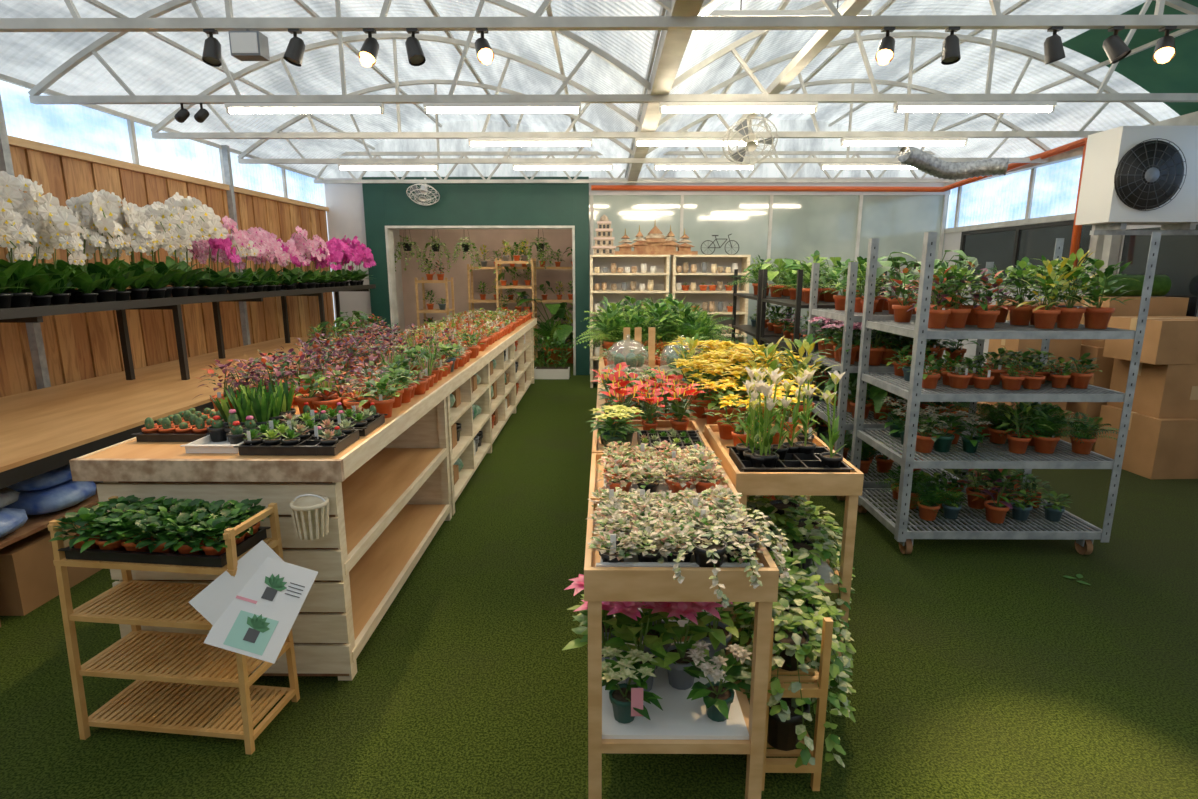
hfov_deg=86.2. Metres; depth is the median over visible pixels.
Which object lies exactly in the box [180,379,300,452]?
tray
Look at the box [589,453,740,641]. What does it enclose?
table
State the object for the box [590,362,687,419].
anthurium
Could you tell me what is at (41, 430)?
storage bench
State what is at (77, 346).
wall
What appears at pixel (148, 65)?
ceiling
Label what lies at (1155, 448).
cardboard box
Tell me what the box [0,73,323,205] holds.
window
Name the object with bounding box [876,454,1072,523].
plants
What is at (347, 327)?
plants
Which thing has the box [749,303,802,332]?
plants
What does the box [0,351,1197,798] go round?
floor
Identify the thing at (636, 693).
price tag
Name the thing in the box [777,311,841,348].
plants
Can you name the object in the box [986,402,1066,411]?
cardboard box
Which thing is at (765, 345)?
plants
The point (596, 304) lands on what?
pots
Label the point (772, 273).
plants
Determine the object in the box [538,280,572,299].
plants
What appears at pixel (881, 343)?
flowers
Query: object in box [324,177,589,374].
wall
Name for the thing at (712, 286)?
pots
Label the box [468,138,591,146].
fluorescent tube light
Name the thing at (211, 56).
track spotlight
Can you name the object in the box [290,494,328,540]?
wall planter
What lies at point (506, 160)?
roof truss
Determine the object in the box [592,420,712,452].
table
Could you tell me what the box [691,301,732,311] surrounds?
pots
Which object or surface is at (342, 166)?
fluorescent tube light
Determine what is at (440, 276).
plants
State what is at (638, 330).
labels
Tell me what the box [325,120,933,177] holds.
roof
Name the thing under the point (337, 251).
orchids
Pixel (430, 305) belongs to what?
plants
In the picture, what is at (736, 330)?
pots
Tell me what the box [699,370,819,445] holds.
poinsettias
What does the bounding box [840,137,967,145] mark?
fluorescent tube light
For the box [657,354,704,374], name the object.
dome
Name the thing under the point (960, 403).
plants
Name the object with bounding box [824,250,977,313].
plants
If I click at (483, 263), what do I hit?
plants
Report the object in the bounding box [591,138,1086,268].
conduit pipe
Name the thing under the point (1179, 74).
gable wall
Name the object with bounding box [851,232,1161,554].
trolley
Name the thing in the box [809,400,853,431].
plants
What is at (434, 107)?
fluorescent tube light
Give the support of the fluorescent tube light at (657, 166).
attached to the roof at (784, 3)
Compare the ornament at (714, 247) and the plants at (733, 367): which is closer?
the plants at (733, 367)
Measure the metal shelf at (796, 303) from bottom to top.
1.700 m
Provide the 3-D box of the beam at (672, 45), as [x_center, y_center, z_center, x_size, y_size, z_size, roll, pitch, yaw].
[0.875,-2.258,4.126,1.038,0.179,11.999,0,12,0]
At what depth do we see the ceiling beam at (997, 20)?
3.37 m
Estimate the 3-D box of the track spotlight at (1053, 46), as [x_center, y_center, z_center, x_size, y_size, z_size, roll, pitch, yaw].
[2.419,-1.877,3.395,0.111,0.175,0.090,0,12,0]
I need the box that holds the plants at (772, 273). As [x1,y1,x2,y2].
[727,255,807,296]
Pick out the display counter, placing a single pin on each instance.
(390, 491)
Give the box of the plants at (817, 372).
[778,349,835,388]
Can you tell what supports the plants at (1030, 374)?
on the trolley at (918, 329)
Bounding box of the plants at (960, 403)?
[849,382,969,420]
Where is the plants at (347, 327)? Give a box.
[307,311,385,353]
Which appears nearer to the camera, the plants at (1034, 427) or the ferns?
the plants at (1034, 427)
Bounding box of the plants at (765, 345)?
[749,337,798,364]
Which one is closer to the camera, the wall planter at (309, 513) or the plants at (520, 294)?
the wall planter at (309, 513)
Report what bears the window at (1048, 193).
in the wall at (952, 240)
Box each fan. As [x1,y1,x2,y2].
[406,178,439,204]
[722,116,777,164]
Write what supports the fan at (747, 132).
hanging from the roof at (784, 3)
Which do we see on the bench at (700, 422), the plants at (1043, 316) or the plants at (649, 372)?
the plants at (649, 372)
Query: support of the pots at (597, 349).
on the display shelf at (660, 278)
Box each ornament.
[592,215,615,254]
[615,223,697,254]
[701,234,738,254]
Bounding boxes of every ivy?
[712,551,855,767]
[735,495,854,641]
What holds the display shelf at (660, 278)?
on the floor
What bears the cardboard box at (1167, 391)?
on the cardboard box at (1155, 448)
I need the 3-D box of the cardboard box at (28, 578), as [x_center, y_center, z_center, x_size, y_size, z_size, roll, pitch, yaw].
[-3.125,0.861,3.466,0.500,0.330,0.602,0,12,0]
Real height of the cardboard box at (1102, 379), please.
0.450 m
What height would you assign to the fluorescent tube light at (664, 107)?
0.069 m
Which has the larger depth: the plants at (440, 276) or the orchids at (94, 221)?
the plants at (440, 276)
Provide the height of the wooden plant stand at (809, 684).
0.619 m
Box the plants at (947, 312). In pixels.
[881,256,1016,328]
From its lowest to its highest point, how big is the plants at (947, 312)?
0.421 m
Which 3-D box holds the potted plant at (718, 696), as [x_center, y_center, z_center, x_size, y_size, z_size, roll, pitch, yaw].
[0.362,0.872,1.988,0.231,0.216,0.205,-11,16,-43]
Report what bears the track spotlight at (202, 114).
hanging from the roof at (784, 3)
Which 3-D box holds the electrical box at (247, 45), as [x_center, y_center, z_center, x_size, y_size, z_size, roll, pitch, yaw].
[-1.871,-1.901,3.422,0.158,0.139,0.104,0,12,0]
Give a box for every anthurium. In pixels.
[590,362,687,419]
[600,380,705,429]
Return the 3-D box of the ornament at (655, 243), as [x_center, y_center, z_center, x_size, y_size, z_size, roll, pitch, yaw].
[0.794,-2.306,9.097,1.198,0.489,0.240,0,12,0]
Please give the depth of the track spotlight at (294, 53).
3.40 m
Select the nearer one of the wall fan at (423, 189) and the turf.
the turf
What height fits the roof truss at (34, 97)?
0.930 m
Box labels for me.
[623,327,654,367]
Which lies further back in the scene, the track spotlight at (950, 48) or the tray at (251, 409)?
the track spotlight at (950, 48)
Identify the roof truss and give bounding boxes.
[28,0,1197,103]
[151,32,1158,138]
[237,78,1050,163]
[314,151,955,183]
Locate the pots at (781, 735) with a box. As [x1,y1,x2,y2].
[749,690,809,750]
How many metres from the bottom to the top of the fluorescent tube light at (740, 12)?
0.350 m
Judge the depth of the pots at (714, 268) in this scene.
9.10 m
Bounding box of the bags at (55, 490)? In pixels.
[3,464,95,514]
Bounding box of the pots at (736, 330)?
[717,324,739,333]
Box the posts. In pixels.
[0,95,250,389]
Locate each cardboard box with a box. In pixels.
[0,523,102,615]
[974,402,1074,452]
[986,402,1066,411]
[987,339,1081,370]
[995,301,1081,319]
[1066,402,1106,451]
[1068,295,1188,347]
[1077,344,1113,388]
[1094,405,1197,478]
[1103,316,1197,364]
[1107,358,1197,418]
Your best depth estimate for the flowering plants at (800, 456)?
2.75 m
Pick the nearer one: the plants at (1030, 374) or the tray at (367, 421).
the tray at (367, 421)
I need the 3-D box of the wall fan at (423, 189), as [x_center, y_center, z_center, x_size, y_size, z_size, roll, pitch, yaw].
[-2.640,-3.137,9.609,0.490,0.405,0.425,0,12,0]
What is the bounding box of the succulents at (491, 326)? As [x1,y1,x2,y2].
[391,308,532,350]
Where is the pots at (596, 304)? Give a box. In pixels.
[594,301,607,311]
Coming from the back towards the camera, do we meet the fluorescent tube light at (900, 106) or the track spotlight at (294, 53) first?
the fluorescent tube light at (900, 106)
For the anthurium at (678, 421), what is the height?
0.289 m
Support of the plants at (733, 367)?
on the bench at (700, 422)
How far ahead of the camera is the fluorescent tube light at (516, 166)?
7.68 m
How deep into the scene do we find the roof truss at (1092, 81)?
6.16 m
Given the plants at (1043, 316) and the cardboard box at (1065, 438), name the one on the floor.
the cardboard box at (1065, 438)
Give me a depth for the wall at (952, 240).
9.40 m
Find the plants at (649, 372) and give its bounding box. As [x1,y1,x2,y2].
[598,367,668,407]
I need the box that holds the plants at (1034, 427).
[955,402,1118,453]
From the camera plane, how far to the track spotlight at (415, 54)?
3.39 m
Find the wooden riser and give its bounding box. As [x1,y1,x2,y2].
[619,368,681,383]
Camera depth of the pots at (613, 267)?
9.11 m
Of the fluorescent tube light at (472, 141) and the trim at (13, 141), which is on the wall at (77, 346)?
the trim at (13, 141)
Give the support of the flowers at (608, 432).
on the table at (597, 446)
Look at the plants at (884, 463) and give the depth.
4.93 m
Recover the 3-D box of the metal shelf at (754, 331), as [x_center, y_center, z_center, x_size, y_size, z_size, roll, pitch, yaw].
[2.085,-0.684,7.625,0.749,1.700,1.350,0,12,0]
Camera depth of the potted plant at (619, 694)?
1.94 m
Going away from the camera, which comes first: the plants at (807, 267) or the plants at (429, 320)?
the plants at (807, 267)
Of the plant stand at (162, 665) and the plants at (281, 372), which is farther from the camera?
the plants at (281, 372)
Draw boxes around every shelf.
[0,284,375,379]
[415,277,454,327]
[467,264,572,311]
[495,258,537,360]
[590,255,669,387]
[670,255,750,343]
[731,269,827,400]
[759,269,886,442]
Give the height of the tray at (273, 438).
0.095 m
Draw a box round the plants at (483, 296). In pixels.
[476,279,499,299]
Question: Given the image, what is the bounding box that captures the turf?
[1090,275,1170,295]
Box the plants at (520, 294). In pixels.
[499,290,538,312]
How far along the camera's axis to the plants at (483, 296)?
12.84 m
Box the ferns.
[570,292,746,355]
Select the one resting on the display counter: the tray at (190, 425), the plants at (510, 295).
the tray at (190, 425)
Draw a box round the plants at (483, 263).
[474,245,572,266]
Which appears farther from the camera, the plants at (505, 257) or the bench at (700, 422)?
the plants at (505, 257)
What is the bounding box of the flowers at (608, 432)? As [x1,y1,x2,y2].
[587,405,645,450]
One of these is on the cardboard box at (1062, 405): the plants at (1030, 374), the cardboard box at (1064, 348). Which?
the cardboard box at (1064, 348)
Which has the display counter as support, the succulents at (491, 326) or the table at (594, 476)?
the succulents at (491, 326)
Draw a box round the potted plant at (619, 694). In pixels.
[602,646,662,723]
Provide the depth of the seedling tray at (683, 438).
3.13 m
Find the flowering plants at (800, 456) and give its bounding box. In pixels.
[726,366,854,471]
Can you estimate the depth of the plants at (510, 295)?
12.81 m
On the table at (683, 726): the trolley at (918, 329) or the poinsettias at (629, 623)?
the poinsettias at (629, 623)
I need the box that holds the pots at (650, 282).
[594,280,653,290]
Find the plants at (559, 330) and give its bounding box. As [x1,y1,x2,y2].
[516,298,572,363]
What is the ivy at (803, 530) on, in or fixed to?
on the table at (848, 484)
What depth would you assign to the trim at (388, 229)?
10.16 m
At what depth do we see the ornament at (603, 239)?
9.01 m
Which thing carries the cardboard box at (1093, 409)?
on the floor
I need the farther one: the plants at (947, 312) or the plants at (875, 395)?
the plants at (875, 395)
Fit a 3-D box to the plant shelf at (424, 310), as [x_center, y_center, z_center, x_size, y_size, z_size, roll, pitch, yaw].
[-3.104,-1.541,12.213,0.600,1.549,0.500,0,12,0]
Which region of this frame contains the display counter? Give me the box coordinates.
[69,318,536,680]
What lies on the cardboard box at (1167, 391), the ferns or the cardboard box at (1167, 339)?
the cardboard box at (1167, 339)
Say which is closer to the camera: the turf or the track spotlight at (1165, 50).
the track spotlight at (1165, 50)
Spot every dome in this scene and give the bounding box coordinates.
[604,353,651,374]
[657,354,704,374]
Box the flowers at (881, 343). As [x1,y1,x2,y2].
[802,317,985,365]
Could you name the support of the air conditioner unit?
attached to the wall at (952, 240)
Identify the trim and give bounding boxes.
[7,135,328,210]
[385,226,575,374]
[943,111,1197,294]
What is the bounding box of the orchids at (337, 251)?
[277,234,375,288]
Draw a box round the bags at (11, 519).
[0,487,27,537]
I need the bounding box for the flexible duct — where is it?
[898,146,1008,179]
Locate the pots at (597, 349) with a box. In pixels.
[594,347,599,355]
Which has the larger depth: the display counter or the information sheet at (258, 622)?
the display counter
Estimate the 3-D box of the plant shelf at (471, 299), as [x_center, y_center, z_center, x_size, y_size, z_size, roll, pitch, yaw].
[-1.448,-1.815,12.935,2.300,1.800,0.350,0,12,0]
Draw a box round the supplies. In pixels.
[450,334,525,484]
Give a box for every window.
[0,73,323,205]
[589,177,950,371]
[944,157,1081,232]
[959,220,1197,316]
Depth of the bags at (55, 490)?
3.38 m
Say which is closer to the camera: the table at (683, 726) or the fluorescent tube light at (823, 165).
the table at (683, 726)
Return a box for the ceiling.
[0,0,1179,177]
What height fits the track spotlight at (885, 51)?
0.195 m
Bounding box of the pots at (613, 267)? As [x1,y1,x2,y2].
[594,263,655,272]
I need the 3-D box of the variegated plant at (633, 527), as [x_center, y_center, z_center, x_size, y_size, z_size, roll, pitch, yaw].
[0.226,0.393,2.037,0.552,0.115,0.545,0,12,0]
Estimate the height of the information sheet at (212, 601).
0.319 m
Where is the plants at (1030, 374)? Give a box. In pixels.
[883,345,1101,389]
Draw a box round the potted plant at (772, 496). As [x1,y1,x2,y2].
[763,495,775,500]
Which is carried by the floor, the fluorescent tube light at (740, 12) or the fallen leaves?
the fallen leaves
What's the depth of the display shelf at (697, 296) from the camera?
9.37 m
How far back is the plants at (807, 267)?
5.97 m
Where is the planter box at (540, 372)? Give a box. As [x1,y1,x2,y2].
[534,337,571,378]
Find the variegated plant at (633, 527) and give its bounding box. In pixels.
[586,484,764,567]
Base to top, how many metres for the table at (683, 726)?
0.885 m
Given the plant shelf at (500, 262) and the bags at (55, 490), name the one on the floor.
the plant shelf at (500, 262)
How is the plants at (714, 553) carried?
on the table at (683, 726)
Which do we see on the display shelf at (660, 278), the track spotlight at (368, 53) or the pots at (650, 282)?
the pots at (650, 282)
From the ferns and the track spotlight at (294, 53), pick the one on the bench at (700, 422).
the ferns
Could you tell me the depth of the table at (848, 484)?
2.63 m
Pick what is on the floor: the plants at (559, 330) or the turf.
the plants at (559, 330)
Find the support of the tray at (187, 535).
on the plant stand at (162, 665)
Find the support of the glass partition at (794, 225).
in the wall at (363, 211)
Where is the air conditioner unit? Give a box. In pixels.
[1075,126,1197,234]
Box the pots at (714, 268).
[676,262,737,272]
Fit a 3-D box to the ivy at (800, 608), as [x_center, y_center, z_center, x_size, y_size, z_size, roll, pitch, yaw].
[0.674,0.909,2.378,0.550,0.569,0.804,1,12,5]
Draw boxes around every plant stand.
[47,496,299,754]
[733,543,832,790]
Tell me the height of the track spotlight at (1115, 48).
0.177 m
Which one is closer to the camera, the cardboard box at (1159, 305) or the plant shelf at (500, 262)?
the cardboard box at (1159, 305)
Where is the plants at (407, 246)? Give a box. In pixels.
[394,229,554,271]
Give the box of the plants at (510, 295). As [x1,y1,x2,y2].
[503,283,515,299]
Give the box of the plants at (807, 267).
[763,250,888,302]
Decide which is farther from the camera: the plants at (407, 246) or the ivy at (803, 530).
the plants at (407, 246)
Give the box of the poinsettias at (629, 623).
[562,574,738,691]
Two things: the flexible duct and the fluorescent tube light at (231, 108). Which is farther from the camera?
the flexible duct
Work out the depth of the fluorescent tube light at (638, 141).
6.20 m
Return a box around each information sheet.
[189,540,283,624]
[204,557,317,663]
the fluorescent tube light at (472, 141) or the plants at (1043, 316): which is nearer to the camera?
the plants at (1043, 316)
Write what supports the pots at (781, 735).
on the wooden plant stand at (809, 684)
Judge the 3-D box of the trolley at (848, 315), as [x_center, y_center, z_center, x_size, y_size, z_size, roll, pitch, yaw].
[2.229,-0.174,4.992,0.980,1.750,0.851,0,12,0]
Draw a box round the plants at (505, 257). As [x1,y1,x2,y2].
[499,238,530,260]
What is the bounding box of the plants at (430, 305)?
[421,290,445,309]
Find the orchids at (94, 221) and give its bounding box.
[0,171,227,308]
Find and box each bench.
[0,337,372,548]
[596,340,816,505]
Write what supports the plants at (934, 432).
on the trolley at (918, 329)
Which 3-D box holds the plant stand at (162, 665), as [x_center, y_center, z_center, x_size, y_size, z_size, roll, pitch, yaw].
[-1.561,0.820,2.390,0.680,0.841,0.307,1,12,6]
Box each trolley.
[805,262,993,499]
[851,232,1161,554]
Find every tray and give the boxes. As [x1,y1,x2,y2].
[48,495,270,567]
[131,405,222,441]
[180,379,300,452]
[234,419,362,455]
[280,402,387,435]
[596,440,729,496]
[635,428,704,450]
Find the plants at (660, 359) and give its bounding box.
[598,345,688,366]
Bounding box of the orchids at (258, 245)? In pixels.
[169,216,316,294]
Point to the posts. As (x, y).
(34, 333)
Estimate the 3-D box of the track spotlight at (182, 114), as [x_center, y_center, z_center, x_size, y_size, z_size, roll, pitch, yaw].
[-3.209,-2.202,4.925,0.070,0.148,0.122,0,12,0]
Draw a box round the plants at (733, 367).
[664,333,836,426]
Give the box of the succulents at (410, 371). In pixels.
[288,328,484,417]
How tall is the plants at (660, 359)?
0.193 m
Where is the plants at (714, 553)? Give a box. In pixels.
[657,499,793,607]
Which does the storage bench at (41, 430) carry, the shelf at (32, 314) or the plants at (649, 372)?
the shelf at (32, 314)
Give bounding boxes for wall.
[0,146,334,396]
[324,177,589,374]
[393,229,572,350]
[938,220,1197,364]
[1062,0,1197,115]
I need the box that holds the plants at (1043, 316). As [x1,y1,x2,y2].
[982,247,1140,328]
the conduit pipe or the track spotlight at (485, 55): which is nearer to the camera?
the track spotlight at (485, 55)
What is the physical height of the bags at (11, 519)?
0.230 m
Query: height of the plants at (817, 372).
0.393 m
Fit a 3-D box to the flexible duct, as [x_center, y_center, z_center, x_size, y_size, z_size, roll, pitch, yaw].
[4.064,-2.727,7.385,1.282,0.348,0.376,0,12,0]
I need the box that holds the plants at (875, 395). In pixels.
[810,358,972,419]
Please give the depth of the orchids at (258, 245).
6.28 m
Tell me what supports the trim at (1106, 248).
attached to the wall at (952, 240)
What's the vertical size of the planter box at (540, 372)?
0.655 m
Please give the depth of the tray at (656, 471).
2.51 m
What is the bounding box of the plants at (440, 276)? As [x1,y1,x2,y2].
[419,258,447,279]
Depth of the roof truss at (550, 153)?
9.64 m
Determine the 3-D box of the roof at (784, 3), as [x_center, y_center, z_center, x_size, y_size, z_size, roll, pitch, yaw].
[0.522,-2.856,4.007,8.169,0.359,12.000,0,12,0]
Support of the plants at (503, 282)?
in the plant shelf at (500, 262)
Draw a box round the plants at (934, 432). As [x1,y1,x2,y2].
[877,396,990,452]
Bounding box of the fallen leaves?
[1062,574,1089,584]
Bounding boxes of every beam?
[0,0,1197,31]
[625,0,871,183]
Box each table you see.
[584,500,778,798]
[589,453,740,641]
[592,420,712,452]
[704,424,863,656]
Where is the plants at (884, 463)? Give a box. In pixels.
[818,430,936,473]
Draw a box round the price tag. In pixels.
[631,688,642,715]
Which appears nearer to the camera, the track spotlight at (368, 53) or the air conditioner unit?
the track spotlight at (368, 53)
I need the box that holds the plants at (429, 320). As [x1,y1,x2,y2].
[423,317,434,323]
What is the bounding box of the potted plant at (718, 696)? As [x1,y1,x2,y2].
[683,640,751,721]
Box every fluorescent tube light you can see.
[225,103,383,113]
[338,163,438,169]
[423,102,580,113]
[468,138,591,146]
[512,163,612,169]
[635,138,759,145]
[654,163,754,169]
[659,102,817,112]
[707,0,871,15]
[820,163,915,169]
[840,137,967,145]
[893,101,1056,112]
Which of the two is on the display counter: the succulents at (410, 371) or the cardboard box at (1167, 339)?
the succulents at (410, 371)
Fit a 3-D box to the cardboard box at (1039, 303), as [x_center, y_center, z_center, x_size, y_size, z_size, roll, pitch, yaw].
[4.098,-0.765,6.011,0.501,0.301,0.452,0,12,-2]
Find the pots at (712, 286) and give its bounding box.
[676,280,738,290]
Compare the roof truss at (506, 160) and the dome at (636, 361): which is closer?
the dome at (636, 361)
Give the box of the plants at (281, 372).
[193,318,426,411]
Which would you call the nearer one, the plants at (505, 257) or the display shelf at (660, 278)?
the display shelf at (660, 278)
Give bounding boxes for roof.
[84,0,1194,149]
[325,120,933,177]
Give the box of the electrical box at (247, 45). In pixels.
[228,29,269,60]
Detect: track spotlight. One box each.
[174,103,189,122]
[194,103,208,122]
[202,29,221,66]
[283,29,304,66]
[358,28,378,66]
[405,28,425,65]
[475,28,493,64]
[875,27,894,65]
[941,27,960,64]
[1044,26,1065,64]
[1103,26,1130,63]
[1153,26,1176,63]
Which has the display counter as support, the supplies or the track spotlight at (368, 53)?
the supplies
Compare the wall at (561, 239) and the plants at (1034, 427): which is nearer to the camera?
the plants at (1034, 427)
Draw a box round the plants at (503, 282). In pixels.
[493,266,531,285]

